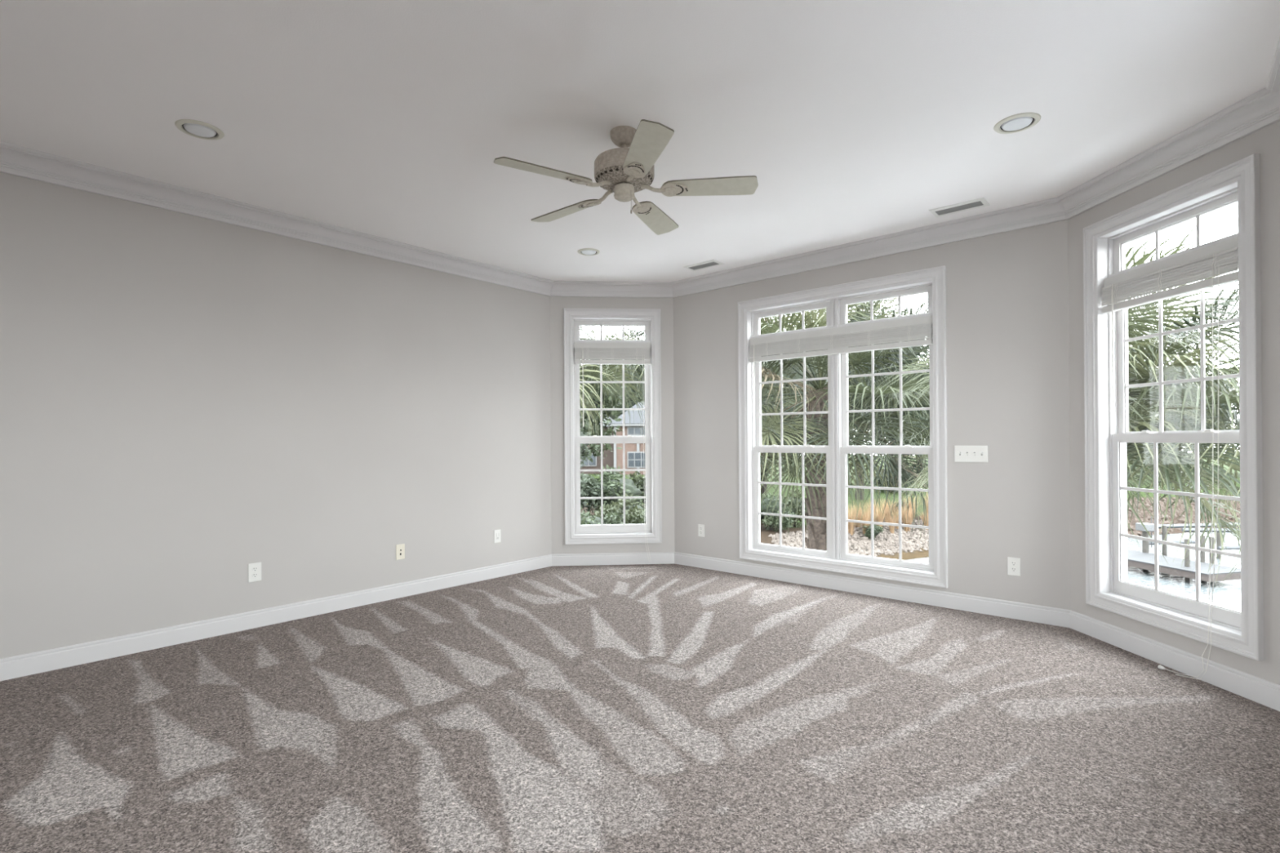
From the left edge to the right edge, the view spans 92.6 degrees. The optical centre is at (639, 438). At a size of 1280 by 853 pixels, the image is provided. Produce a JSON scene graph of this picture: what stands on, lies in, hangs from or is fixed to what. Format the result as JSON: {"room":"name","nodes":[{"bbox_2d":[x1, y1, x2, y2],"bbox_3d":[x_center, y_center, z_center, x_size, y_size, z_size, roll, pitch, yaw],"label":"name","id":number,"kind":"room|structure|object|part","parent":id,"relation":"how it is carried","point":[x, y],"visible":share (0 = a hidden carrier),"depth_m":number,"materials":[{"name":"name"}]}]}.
{"room":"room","nodes":[
{"label":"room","id":0,"kind":"room"},
{"bbox_2d":[0,172,551,658],"bbox_3d":[-2.989,0.024,3.611,0.161,3.040,6.426,0,0,41],"label":"wall","id":1,"kind":"structure","parent":0,"point":[188,402],"depth_m":3.91,"materials":[{"name":"beige paint"}]},
{"bbox_2d":[248,562,261,582],"bbox_3d":[-2.525,0.879,4.010,0.009,0.120,0.076,0,0,41],"label":"wall outlet","id":2,"kind":"object","parent":1,"relation":"attached to","point":[254,569],"visible":1,"depth_m":4.01,"materials":[{"name":"white plastic"}]},
{"bbox_2d":[0,554,551,680],"bbox_3d":[-2.886,1.187,3.587,0.014,0.112,6.200,0,0,41],"label":"baseboard","id":3,"kind":"structure","parent":1,"relation":"attached to","point":[33,663],"depth_m":3.91,"materials":[{"name":"white paint"}]},
{"bbox_2d":[0,141,553,296],"bbox_3d":[-2.868,-1.434,3.566,0.100,0.126,6.200,0,0,41],"label":"trim","id":4,"kind":"structure","parent":1,"relation":"attached to","point":[15,160],"depth_m":3.90,"materials":[{"name":"white paint"}]},
{"bbox_2d":[395,543,404,559],"bbox_3d":[-1.864,0.887,4.764,0.017,0.117,0.070,0,0,41],"label":"wall outlet","id":5,"kind":"object","parent":1,"relation":"attached to","point":[400,548],"visible":1,"depth_m":4.76,"materials":[{"name":"beige plastic"}]},
{"bbox_2d":[493,528,500,542],"bbox_3d":[-1.271,0.874,5.453,0.009,0.115,0.070,0,0,41],"label":"wall outlet","id":6,"kind":"object","parent":1,"relation":"attached to","point":[496,532],"visible":1,"depth_m":5.45,"materials":[{"name":"white plastic"}]},
{"bbox_2d":[550,296,675,554],"bbox_3d":[-0.270,0.015,6.056,1.336,3.040,0.160,0,0,-4],"label":"wall","id":7,"kind":"structure","parent":0,"point":[557,304],"depth_m":5.97,"materials":[{"name":"beige paint"}]},
{"bbox_2d":[551,280,673,297],"bbox_3d":[-0.269,-1.442,5.931,1.203,0.126,0.100,0,0,-4],"label":"trim","id":8,"kind":"structure","parent":7,"relation":"attached to","point":[559,288],"depth_m":5.94,"materials":[{"name":"white paint"}]},
{"bbox_2d":[563,308,662,544],"bbox_3d":[-0.269,-0.115,6.040,0.943,2.288,0.185,0,0,-4],"label":"window","id":9,"kind":"structure","parent":7,"relation":"in","point":[575,533],"depth_m":5.99,"materials":[{"name":"white paint"}]},
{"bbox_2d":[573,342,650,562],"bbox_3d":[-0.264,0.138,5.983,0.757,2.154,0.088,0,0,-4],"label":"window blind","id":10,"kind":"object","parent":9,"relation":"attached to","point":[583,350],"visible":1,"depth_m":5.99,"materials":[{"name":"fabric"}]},
{"bbox_3d":[-0.270,-0.745,6.004,0.741,0.041,0.044,0,0,-4],"label":"rail","id":11,"kind":"part","parent":10,"relation":"part of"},
{"bbox_3d":[0.068,0.198,5.979,0.068,2.030,0.035,0,0,-4],"label":"lift cord","id":12,"kind":"part","parent":10,"relation":"part of","materials":[{"name":"fabric"}]},
{"bbox_3d":[-0.275,-0.408,6.095,0.742,0.900,0.030,0,0,-4],"label":"sash","id":13,"kind":"part","parent":9,"relation":"part of","materials":[{"name":"wood"}]},
{"bbox_3d":[-0.277,-1.061,6.079,0.742,0.194,0.036,0,0,-4],"label":"transom sash","id":14,"kind":"part","parent":9,"relation":"part of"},
{"bbox_3d":[-0.267,0.460,6.056,0.742,0.939,0.034,0,0,-4],"label":"sash","id":15,"kind":"part","parent":9,"relation":"part of","materials":[{"name":"wood"}]},
{"bbox_2d":[551,551,674,565],"bbox_3d":[-0.258,1.179,5.967,1.203,0.112,0.014,0,0,-4],"label":"baseboard","id":16,"kind":"structure","parent":7,"relation":"attached to","point":[661,557],"depth_m":5.96,"materials":[{"name":"white paint"}]},
{"bbox_2d":[0,563,1279,852],"bbox_3d":[-1.035,1.229,2.006,7.810,0.001,8.061,0,0,0],"label":"floor","id":17,"kind":"structure","parent":0,"point":[673,708],"depth_m":2.51,"materials":[{"name":"carpet"}]},
{"bbox_2d":[0,0,1279,282],"bbox_3d":[-0.770,-1.587,2.272,5.266,0.150,7.401,0,0,41],"label":"ceiling","id":18,"kind":"structure","parent":0,"point":[853,120],"depth_m":2.75,"materials":[{"name":"white paint"}]},
{"bbox_2d":[174,119,224,140],"bbox_3d":[-2.143,-1.496,2.980,0.196,0.022,0.196,0,0,0],"label":"recessed light","id":19,"kind":"object","parent":18,"relation":"in","point":[198,129],"visible":1,"depth_m":2.96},
{"bbox_2d":[577,248,599,255],"bbox_3d":[-0.414,-1.500,4.946,0.182,0.022,0.182,0,0,0],"label":"recessed light","id":20,"kind":"object","parent":18,"relation":"in","point":[585,251],"visible":1,"depth_m":4.92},
{"bbox_2d":[493,119,758,235],"bbox_3d":[-0.041,-1.304,3.023,1.233,0.421,1.254,0,0,0],"label":"ceiling fan","id":21,"kind":"object","parent":18,"relation":"hanging from","point":[624,171],"visible":1,"depth_m":2.96,"materials":[{"name":"beige metal"}]},
{"bbox_3d":[-0.436,-1.228,2.814,0.471,0.007,0.140,0,12,-32],"label":"blade","id":22,"kind":"part","parent":21,"relation":"part of","materials":[{"name":"wood"}]},
{"bbox_3d":[-0.398,-1.226,3.306,0.471,0.007,0.140,0,12,40],"label":"blade","id":23,"kind":"part","parent":21,"relation":"part of","materials":[{"name":"wood"}]},
{"bbox_3d":[0.020,-1.231,2.624,0.140,0.007,0.471,13,-3,-13],"label":"blade","id":24,"kind":"part","parent":21,"relation":"part of","materials":[{"name":"wood"}]},
{"bbox_3d":[0.083,-1.229,3.422,0.140,0.007,0.471,-14,-5,22],"label":"blade","id":25,"kind":"part","parent":21,"relation":"part of","materials":[{"name":"wood"}]},
{"bbox_3d":[0.341,-1.231,3.000,0.471,0.007,0.140,0,-13,5],"label":"blade","id":26,"kind":"part","parent":21,"relation":"part of","materials":[{"name":"wood"}]},
{"bbox_2d":[683,259,724,271],"bbox_3d":[0.557,-1.508,5.349,0.330,0.007,0.170,0,0,41],"label":"ceiling vent","id":27,"kind":"object","parent":18,"relation":"in","point":[713,263],"visible":1,"depth_m":5.34,"materials":[{"name":"white plastic"}]},
{"bbox_2d":[928,196,990,217],"bbox_3d":[2.107,-1.520,4.040,0.330,0.007,0.170,0,0,41],"label":"ceiling vent","id":28,"kind":"object","parent":18,"relation":"in","point":[982,202],"visible":1,"depth_m":4.03,"materials":[{"name":"white plastic"}]},
{"bbox_2d":[993,112,1040,133],"bbox_3d":[1.825,-1.518,2.962,0.196,0.022,0.196,0,0,0],"label":"recessed light","id":29,"kind":"object","parent":18,"relation":"in","point":[1018,122],"visible":1,"depth_m":2.94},
{"bbox_2d":[673,219,1070,609],"bbox_3d":[1.596,0.002,5.030,3.333,3.040,0.160,0,0,41],"label":"wall","id":30,"kind":"structure","parent":0,"point":[1007,292],"depth_m":4.25,"materials":[{"name":"beige paint"}]},
{"bbox_2d":[697,524,704,537],"bbox_3d":[0.581,0.877,5.801,0.070,0.115,0.009,0,0,41],"label":"wall outlet","id":31,"kind":"object","parent":30,"relation":"attached to","point":[700,527],"visible":1,"depth_m":5.80,"materials":[{"name":"white plastic"}]},
{"bbox_2d":[737,266,947,588],"bbox_3d":[1.596,-0.075,5.008,1.724,2.308,0.185,0,0,41],"label":"window","id":32,"kind":"structure","parent":30,"relation":"in","point":[835,299],"depth_m":4.98,"materials":[{"name":"white paint"}]},
{"bbox_3d":[1.315,-1.023,5.298,0.730,0.206,0.036,0,0,41],"label":"transom sash","id":33,"kind":"part","parent":32,"relation":"part of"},
{"bbox_3d":[1.311,0.529,5.279,0.730,0.904,0.034,0,0,41],"label":"sash","id":34,"kind":"part","parent":32,"relation":"part of","materials":[{"name":"wood"}]},
{"bbox_3d":[1.330,-0.348,5.309,0.730,0.928,0.030,0,0,41],"label":"sash","id":35,"kind":"part","parent":32,"relation":"part of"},
{"bbox_2d":[749,315,933,429],"bbox_3d":[1.564,-0.487,4.975,1.538,0.818,0.065,0,0,41],"label":"window blind","id":36,"kind":"object","parent":32,"relation":"attached to","point":[798,342],"visible":0.98,"depth_m":4.90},
{"bbox_3d":[1.567,-0.701,4.981,1.522,0.041,0.044,0,0,41],"label":"rail","id":37,"kind":"part","parent":36,"relation":"part of","materials":[{"name":"plastic"}]},
{"bbox_3d":[1.918,-1.028,4.775,0.720,0.206,0.036,0,0,41],"label":"transom sash","id":38,"kind":"part","parent":32,"relation":"part of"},
{"bbox_3d":[1.914,0.524,4.756,0.720,0.904,0.034,0,0,41],"label":"sash","id":39,"kind":"part","parent":32,"relation":"part of","materials":[{"name":"wood"}]},
{"bbox_3d":[1.933,-0.352,4.786,0.720,0.928,0.030,0,0,41],"label":"sash","id":40,"kind":"part","parent":32,"relation":"part of","materials":[{"name":"wood"}]},
{"bbox_2d":[670,196,1066,297],"bbox_3d":[1.502,-1.455,4.936,3.200,0.126,0.100,0,0,41],"label":"trim","id":41,"kind":"structure","parent":30,"relation":"attached to","point":[1051,210],"depth_m":4.62,"materials":[{"name":"white paint"}]},
{"bbox_2d":[674,551,1070,627],"bbox_3d":[1.546,1.166,4.961,3.200,0.112,0.014,0,0,41],"label":"baseboard","id":42,"kind":"structure","parent":30,"relation":"attached to","point":[997,607],"depth_m":4.64,"materials":[{"name":"white paint"}]},
{"bbox_2d":[954,445,987,462],"bbox_3d":[2.319,0.111,4.283,0.206,0.111,0.020,0,0,41],"label":"light switch","id":43,"kind":"object","parent":30,"relation":"attached to","point":[962,453],"visible":1,"depth_m":4.27,"materials":[{"name":"white plastic"}]},
{"bbox_2d":[1007,556,1020,576],"bbox_3d":[2.518,0.865,4.119,0.074,0.120,0.009,0,0,41],"label":"wall outlet","id":44,"kind":"object","parent":30,"relation":"attached to","point":[1013,563],"visible":1,"depth_m":4.12,"materials":[{"name":"white plastic"}]},
{"bbox_2d":[1067,120,1279,684],"bbox_3d":[2.876,-0.010,3.280,0.160,3.040,1.426,0,0,-4],"label":"wall","id":45,"kind":"structure","parent":0,"point":[1265,142],"depth_m":2.89,"materials":[{"name":"beige paint"}]},
{"bbox_2d":[1057,87,1279,219],"bbox_3d":[2.739,-1.466,3.275,0.100,0.126,1.294,0,0,-4],"label":"trim","id":46,"kind":"structure","parent":45,"relation":"attached to","point":[1260,109],"depth_m":3.12,"materials":[{"name":"white paint"}]},
{"bbox_2d":[1083,153,1263,661],"bbox_3d":[2.859,-0.140,3.280,0.185,2.308,0.985,0,0,-4],"label":"window","id":47,"kind":"structure","parent":45,"relation":"in","point":[1107,434],"depth_m":3.29,"materials":[{"name":"white paint"}]},
{"bbox_2d":[1101,236,1238,679],"bbox_3d":[2.774,0.126,3.273,0.147,2.167,0.799,0,0,-4],"label":"window blind","id":48,"kind":"object","parent":47,"relation":"attached to","point":[1113,283],"visible":0.86,"depth_m":3.17,"materials":[{"name":"white plastic"}]},
{"bbox_3d":[2.792,-0.843,3.284,0.005,0.115,0.022,0,0,-4],"label":"ladder cord","id":49,"kind":"part","parent":48,"relation":"part of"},
{"bbox_3d":[2.817,-0.768,3.279,0.044,0.041,0.783,0,0,-4],"label":"rail","id":50,"kind":"part","parent":48,"relation":"part of","materials":[{"name":"plastic"}]},
{"bbox_3d":[2.764,0.182,3.080,0.089,2.043,0.237,0,0,-4],"label":"lift cord","id":51,"kind":"part","parent":48,"relation":"part of","materials":[{"name":"fabric"}]},
{"bbox_3d":[2.812,-0.844,2.995,0.005,0.115,0.022,0,0,-4],"label":"ladder cord","id":52,"kind":"part","parent":48,"relation":"part of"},
{"bbox_3d":[2.890,-1.089,3.285,0.036,0.209,0.784,0,0,-4],"label":"transom sash","id":53,"kind":"part","parent":47,"relation":"part of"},
{"bbox_3d":[2.880,0.444,3.280,0.034,0.940,0.784,0,0,-4],"label":"sash","id":54,"kind":"part","parent":47,"relation":"part of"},
{"bbox_3d":[2.911,-0.433,3.284,0.030,0.896,0.784,0,0,-4],"label":"sash","id":55,"kind":"part","parent":47,"relation":"part of","materials":[{"name":"wood"}]},
{"bbox_2d":[1069,609,1279,711],"bbox_3d":[2.796,1.155,3.271,0.014,0.112,1.294,0,0,-4],"label":"baseboard","id":56,"kind":"structure","parent":45,"relation":"attached to","point":[1267,693],"depth_m":3.15,"materials":[{"name":"white paint"}]},
{"label":"outside","id":57,"kind":"structure","parent":0,"visible":0},
{"bbox_2d":[580,454,1240,559],"bbox_3d":[27.523,3.945,39.489,175.000,3.650,139.000,0,0,0],"label":"bushes","id":58,"kind":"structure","parent":57,"point":[765,539],"depth_m":33.61,"materials":[{"name":"plant"}]},
{"bbox_2d":[579,404,605,469],"bbox_3d":[-5.544,-0.386,25.934,8.186,7.741,3.998,0,0,-11],"label":"tree","id":59,"kind":"object","parent":58,"relation":"on","point":[583,446],"visible":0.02,"depth_m":26.56,"materials":[{"name":"green plant"}]},
{"bbox_2d":[580,471,608,512],"bbox_3d":[-2.872,2.233,22.656,2.878,2.769,3.062,0,0,39],"label":"shrub","id":60,"kind":"object","parent":58,"relation":"on","point":[586,486],"visible":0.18,"depth_m":22.29,"materials":[{"name":"green plant"}]},
{"bbox_2d":[580,506,622,524],"bbox_3d":[-1.548,2.891,18.251,2.111,1.779,2.194,0,0,24],"label":"shrub","id":61,"kind":"object","parent":58,"relation":"on","point":[593,520],"visible":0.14,"depth_m":18.35,"materials":[{"name":"green plant"}]},
{"bbox_2d":[579,364,626,462],"bbox_3d":[-4.044,-1.012,34.364,7.698,8.983,7.839,0,0,37],"label":"tree","id":62,"kind":"object","parent":58,"relation":"on","point":[593,449],"visible":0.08,"depth_m":33.21,"materials":[{"name":"green plant"}]},
{"bbox_2d":[579,325,644,453],"bbox_3d":[-1.707,-0.645,10.161,4.987,6.305,4.728,0,0,29],"label":"palm tree","id":63,"kind":"object","parent":58,"relation":"on","point":[591,368],"visible":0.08,"depth_m":10.26,"materials":[{"name":"plant"}]},
{"bbox_2d":[580,402,645,475],"bbox_3d":[-1.700,-0.087,59.501,19.400,8.750,10.000,0,0,0],"label":"house","id":64,"kind":"structure","parent":58,"relation":"on","point":[634,455],"depth_m":55.00,"materials":[{"name":"brick"}]},
{"bbox_3d":[-5.089,1.998,56.349,0.600,1.000,0.049,0,0,0],"label":"pane","id":65,"kind":"part","parent":64,"relation":"part of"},
{"bbox_3d":[-4.389,1.994,56.349,0.600,1.000,0.049,0,0,0],"label":"pane","id":66,"kind":"part","parent":64,"relation":"part of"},
{"bbox_3d":[-2.241,1.603,54.996,0.240,5.350,0.120,0,0,0],"label":"corner trim","id":67,"kind":"part","parent":64,"relation":"part of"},
{"bbox_3d":[-0.804,-0.640,54.881,0.500,0.560,0.039,0,0,0],"label":"pane","id":68,"kind":"part","parent":64,"relation":"part of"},
{"bbox_3d":[-0.791,1.610,54.875,0.500,0.560,0.039,0,0,0],"label":"pane","id":69,"kind":"part","parent":64,"relation":"part of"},
{"bbox_3d":[-0.787,2.270,54.874,0.500,0.560,0.039,0,0,0],"label":"pane","id":70,"kind":"part","parent":64,"relation":"part of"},
{"bbox_3d":[-0.204,-0.643,54.881,0.500,0.560,0.039,0,0,0],"label":"pane","id":71,"kind":"part","parent":64,"relation":"part of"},
{"bbox_3d":[-0.191,1.607,54.875,0.500,0.560,0.039,0,0,0],"label":"pane","id":72,"kind":"part","parent":64,"relation":"part of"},
{"bbox_3d":[-0.187,2.267,54.874,0.500,0.560,0.039,0,0,0],"label":"pane","id":73,"kind":"part","parent":64,"relation":"part of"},
{"bbox_2d":[586,464,645,512],"bbox_3d":[-1.040,2.323,23.440,3.062,2.669,2.878,0,0,14],"label":"shrub","id":74,"kind":"object","parent":58,"relation":"on","point":[615,486],"visible":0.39,"depth_m":22.94,"materials":[{"name":"green plant"}]},
{"bbox_2d":[592,329,644,419],"bbox_3d":[-0.631,-4.944,73.117,18.287,16.952,9.256,0,0,11],"label":"tree","id":75,"kind":"object","parent":58,"relation":"on","point":[642,388],"visible":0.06,"depth_m":70.27,"materials":[{"name":"green plant"}]},
{"bbox_2d":[594,493,645,524],"bbox_3d":[-0.413,2.762,20.396,2.348,1.885,2.206,0,0,-18],"label":"shrub","id":76,"kind":"object","parent":58,"relation":"on","point":[616,507],"visible":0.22,"depth_m":20.17,"materials":[{"name":"green plant"}]},
{"bbox_2d":[598,326,644,399],"bbox_3d":[0.418,-0.841,14.299,4.663,8.565,4.406,0,0,42],"label":"palm tree","id":77,"kind":"object","parent":58,"relation":"on","point":[642,334],"visible":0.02,"depth_m":14.26,"materials":[{"name":"plant"}]},
{"bbox_2d":[619,504,645,524],"bbox_3d":[0.542,2.730,17.905,2.289,1.856,2.203,0,0,-3],"label":"shrub","id":78,"kind":"object","parent":58,"relation":"on","point":[635,517],"visible":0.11,"depth_m":17.88,"materials":[{"name":"green plant"}]},
{"bbox_2d":[626,471,645,503],"bbox_3d":[0.757,2.368,25.380,2.861,2.546,2.754,0,0,-14],"label":"shrub","id":79,"kind":"object","parent":58,"relation":"on","point":[640,482],"visible":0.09,"depth_m":25.10,"materials":[{"name":"green plant"}]},
{"bbox_2d":[760,492,795,532],"bbox_3d":[5.138,2.951,24.518,2.041,1.841,2.119,0,0,0],"label":"shrub","id":80,"kind":"object","parent":58,"relation":"on","point":[766,500],"visible":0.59,"depth_m":24.00,"materials":[{"name":"green plant"}]},
{"bbox_2d":[782,538,787,543],"bbox_3d":[5.528,3.953,23.297,0.296,0.214,0.318,0,0,-12],"label":"rock","id":81,"kind":"object","parent":58,"relation":"on","point":[784,540],"visible":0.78,"depth_m":23.18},
{"bbox_2d":[760,360,817,481],"bbox_3d":[5.237,-0.531,28.691,7.761,8.338,4.588,0,0,-6],"label":"tree","id":82,"kind":"object","parent":58,"relation":"on","point":[784,375],"visible":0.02,"depth_m":27.09,"materials":[{"name":"green plant"}]},
{"bbox_2d":[760,370,817,497],"bbox_3d":[6.271,-0.514,29.282,5.879,8.235,5.774,0,0,37],"label":"tree","id":83,"kind":"object","parent":58,"relation":"on","point":[762,488],"visible":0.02,"depth_m":29.84,"materials":[{"name":"green plant"}]},
{"bbox_2d":[775,488,808,526],"bbox_3d":[6.393,2.980,25.386,2.041,1.812,1.918,0,0,-44],"label":"shrub","id":84,"kind":"object","parent":58,"relation":"on","point":[793,509],"visible":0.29,"depth_m":25.05,"materials":[{"name":"green plant"}]},
{"bbox_2d":[760,294,929,551],"bbox_3d":[2.883,-0.232,9.840,5.482,6.005,5.602,0,0,-23],"label":"palm tree","id":85,"kind":"object","parent":58,"relation":"on","point":[816,395],"visible":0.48,"depth_m":9.18,"materials":[{"name":"plant"}]},
{"bbox_2d":[768,519,928,556],"bbox_3d":[9.102,4.143,24.810,11.014,0.956,2.760,0,0,-30],"label":"gravel","id":86,"kind":"object","parent":58,"relation":"on","point":[792,534],"visible":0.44,"depth_m":24.88,"materials":[{"name":"gravel"}]},
{"bbox_2d":[847,505,864,535],"bbox_3d":[8.718,3.402,25.448,1.172,1.265,1.193,0,0,38],"label":"ornamental grass","id":87,"kind":"object","parent":58,"relation":"on","point":[851,525],"depth_m":25.33,"materials":[{"name":"plant"}]},
{"bbox_2d":[847,501,867,527],"bbox_3d":[9.231,3.250,26.103,1.120,1.187,1.193,0,0,2],"label":"ornamental grass","id":88,"kind":"object","parent":58,"relation":"on","point":[855,511],"depth_m":26.04,"materials":[{"name":"plant"}]},
{"bbox_2d":[855,508,876,533],"bbox_3d":[9.426,3.495,25.540,1.089,1.176,1.109,0,0,-20],"label":"ornamental grass","id":89,"kind":"object","parent":58,"relation":"on","point":[864,518],"depth_m":25.45,"materials":[{"name":"plant"}]},
{"bbox_2d":[861,510,875,521],"bbox_3d":[9.671,3.443,26.202,0.891,0.944,0.949,0,0,42],"label":"ornamental grass","id":90,"kind":"object","parent":58,"relation":"on","point":[866,510],"depth_m":26.02,"materials":[{"name":"plant"}]},
{"bbox_2d":[812,301,929,499],"bbox_3d":[12.243,-2.085,33.614,9.915,11.293,5.747,0,0,10],"label":"tree","id":91,"kind":"object","parent":58,"relation":"on","point":[922,355],"visible":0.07,"depth_m":32.16,"materials":[{"name":"green plant"}]},
{"bbox_2d":[862,524,884,538],"bbox_3d":[9.642,3.942,25.317,0.858,0.893,0.826,0,0,18],"label":"shrub","id":92,"kind":"object","parent":58,"relation":"on","point":[877,531],"visible":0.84,"depth_m":25.12,"materials":[{"name":"green plant"}]},
{"bbox_2d":[864,499,881,521],"bbox_3d":[10.276,3.178,27.138,1.011,1.072,1.077,0,0,3],"label":"ornamental grass","id":93,"kind":"object","parent":58,"relation":"on","point":[868,507],"depth_m":27.10,"materials":[{"name":"plant"}]},
{"bbox_2d":[864,502,891,527],"bbox_3d":[10.232,3.359,26.183,1.157,1.248,1.178,0,0,-37],"label":"ornamental grass","id":94,"kind":"object","parent":58,"relation":"on","point":[879,519],"depth_m":26.04,"materials":[{"name":"plant"}]},
{"bbox_2d":[876,497,897,523],"bbox_3d":[10.951,3.195,27.018,1.262,1.254,1.186,0,0,22],"label":"ornamental grass","id":95,"kind":"object","parent":58,"relation":"on","point":[883,505],"depth_m":26.97,"materials":[{"name":"plant"}]},
{"bbox_2d":[883,515,898,533],"bbox_3d":[10.765,3.658,26.077,0.847,0.898,0.832,0,0,-10],"label":"ornamental grass","id":96,"kind":"object","parent":58,"relation":"on","point":[891,527],"depth_m":26.02,"materials":[{"name":"plant"}]},
{"bbox_2d":[866,462,918,492],"bbox_3d":[15.327,2.443,37.094,2.858,2.253,2.686,0,0,-9],"label":"shrub","id":97,"kind":"object","parent":58,"relation":"on","point":[886,473],"visible":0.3,"depth_m":36.56,"materials":[{"name":"green plant"}]},
{"bbox_2d":[865,400,929,479],"bbox_3d":[21.343,-0.857,46.969,7.698,8.384,7.839,0,0,-12],"label":"tree","id":98,"kind":"object","parent":58,"relation":"on","point":[927,412],"visible":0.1,"depth_m":44.06,"materials":[{"name":"green plant"}]},
{"bbox_2d":[887,506,907,528],"bbox_3d":[11.271,3.462,26.685,1.011,1.092,1.030,0,0,3],"label":"ornamental grass","id":99,"kind":"object","parent":58,"relation":"on","point":[894,513],"depth_m":26.57,"materials":[{"name":"plant"}]},
{"bbox_2d":[888,499,915,515],"bbox_3d":[12.076,3.339,28.149,1.123,1.046,1.055,0,0,-11],"label":"shrub","id":100,"kind":"object","parent":58,"relation":"on","point":[903,504],"visible":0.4,"depth_m":28.02,"materials":[{"name":"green plant"}]},
{"bbox_2d":[895,503,919,532],"bbox_3d":[11.547,3.464,26.530,1.195,1.266,1.273,0,0,-37],"label":"ornamental grass","id":101,"kind":"object","parent":58,"relation":"on","point":[904,521],"depth_m":26.49,"materials":[{"name":"plant"}]},
{"bbox_2d":[902,496,921,521],"bbox_3d":[12.224,3.162,27.617,1.290,1.283,1.211,0,0,14],"label":"ornamental grass","id":102,"kind":"object","parent":58,"relation":"on","point":[909,502],"depth_m":27.56,"materials":[{"name":"plant"}]},
{"bbox_2d":[918,511,928,529],"bbox_3d":[12.642,3.591,27.060,0.848,0.915,0.863,0,0,3],"label":"ornamental grass","id":103,"kind":"object","parent":58,"relation":"on","point":[926,519],"depth_m":26.99,"materials":[{"name":"plant"}]},
{"bbox_2d":[921,497,928,515],"bbox_3d":[13.408,3.147,28.345,1.060,1.124,1.041,0,0,40],"label":"ornamental grass","id":104,"kind":"object","parent":58,"relation":"on","point":[926,497],"depth_m":28.32,"materials":[{"name":"plant"}]},
{"bbox_2d":[857,212,1240,589],"bbox_3d":[4.744,0.279,6.140,4.377,4.138,4.373,0,0,-9],"label":"palm tree","id":105,"kind":"object","parent":58,"relation":"on","point":[1142,452],"visible":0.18,"depth_m":5.25,"materials":[{"name":"plant"}]},
{"bbox_2d":[1127,524,1133,530],"bbox_3d":[24.093,4.442,30.206,0.480,0.379,0.527,0,0,-43],"label":"rock","id":106,"kind":"object","parent":58,"relation":"on","point":[1131,526],"visible":0.41,"depth_m":30.01,"materials":[{"name":"stone"}]},
{"bbox_2d":[1127,348,1182,472],"bbox_3d":[33.842,-1.903,43.734,11.293,10.453,6.416,0,0,-4],"label":"tree","id":107,"kind":"object","parent":58,"relation":"on","point":[1153,348],"visible":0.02,"depth_m":42.40,"materials":[{"name":"green plant"}]},
{"bbox_2d":[1158,515,1168,520],"bbox_3d":[27.314,4.212,32.037,0.520,0.381,0.456,0,0,35],"label":"rock","id":108,"kind":"object","parent":58,"relation":"on","point":[1162,517],"visible":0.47,"depth_m":31.88,"materials":[{"name":"stone"}]},
{"bbox_2d":[1127,497,1239,536],"bbox_3d":[26.388,4.098,32.547,20.988,1.288,5.941,0,0,-15],"label":"rubble","id":109,"kind":"object","parent":58,"relation":"on","point":[1135,520],"visible":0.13,"depth_m":33.16,"materials":[{"name":"stone"}]},
{"bbox_2d":[1160,520,1170,524],"bbox_3d":[26.857,4.385,31.279,0.469,0.332,0.496,0,0,28],"label":"rock","id":110,"kind":"object","parent":109,"relation":"on","point":[1165,522],"visible":0.41,"depth_m":31.16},
{"bbox_2d":[1222,514,1232,519],"bbox_3d":[31.596,4.271,32.822,0.529,0.353,0.405,0,0,-9],"label":"rock","id":111,"kind":"object","parent":109,"relation":"on","point":[1224,515],"visible":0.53,"depth_m":32.69,"materials":[{"name":"stone"}]},
{"bbox_2d":[1177,518,1194,524],"bbox_3d":[28.396,4.354,31.779,0.506,0.433,0.652,0,0,-28],"label":"rock","id":112,"kind":"object","parent":58,"relation":"on","point":[1182,520],"visible":0.44,"depth_m":31.71,"materials":[{"name":"stone"}]},
{"bbox_2d":[1133,351,1239,475],"bbox_3d":[43.397,-2.188,49.853,10.862,10.798,6.639,0,0,-11],"label":"tree","id":113,"kind":"object","parent":58,"relation":"on","point":[1222,405],"visible":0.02,"depth_m":48.45,"materials":[{"name":"green plant"}]},
{"bbox_2d":[1225,407,1239,457],"bbox_3d":[51.371,-0.894,48.309,8.628,8.188,8.800,0,0,0],"label":"tree","id":114,"kind":"object","parent":58,"relation":"on","point":[1232,407],"visible":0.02,"depth_m":50.68,"materials":[{"name":"green plant"}]},
{"label":"wall","id":115,"kind":"structure","parent":0,"visible":0},
{"bbox_2d":[1266,37,1279,92],"bbox_3d":[0.784,-1.463,0.350,0.100,0.126,6.136,0,0,41],"label":"trim","id":116,"kind":"structure","parent":115,"relation":"attached to","point":[1273,81],"depth_m":2.55,"materials":[{"name":"white paint"}]},
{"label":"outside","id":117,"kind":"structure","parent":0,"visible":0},
{"bbox_2d":[905,532,1240,610],"bbox_3d":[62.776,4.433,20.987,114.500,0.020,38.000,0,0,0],"label":"deck","id":118,"kind":"object","parent":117,"point":[1228,594],"visible":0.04,"depth_m":20.40,"materials":[{"name":"white wood"}]},
{"bbox_2d":[1127,522,1240,582],"bbox_3d":[17.841,4.369,22.695,2.164,2.420,7.133,0,0,-14],"label":"dock","id":119,"kind":"object","parent":118,"relation":"in","point":[1144,559],"visible":0.46,"depth_m":20.55,"materials":[{"name":"white wood"}]},
{"bbox_2d":[1149,516,1240,559],"bbox_3d":[20.824,4.237,22.561,4.419,2.650,2.194,0,0,0],"label":"lift","id":120,"kind":"object","parent":118,"relation":"in","point":[1165,526],"visible":0.28,"depth_m":22.74,"materials":[{"name":"metal"}]}
]}

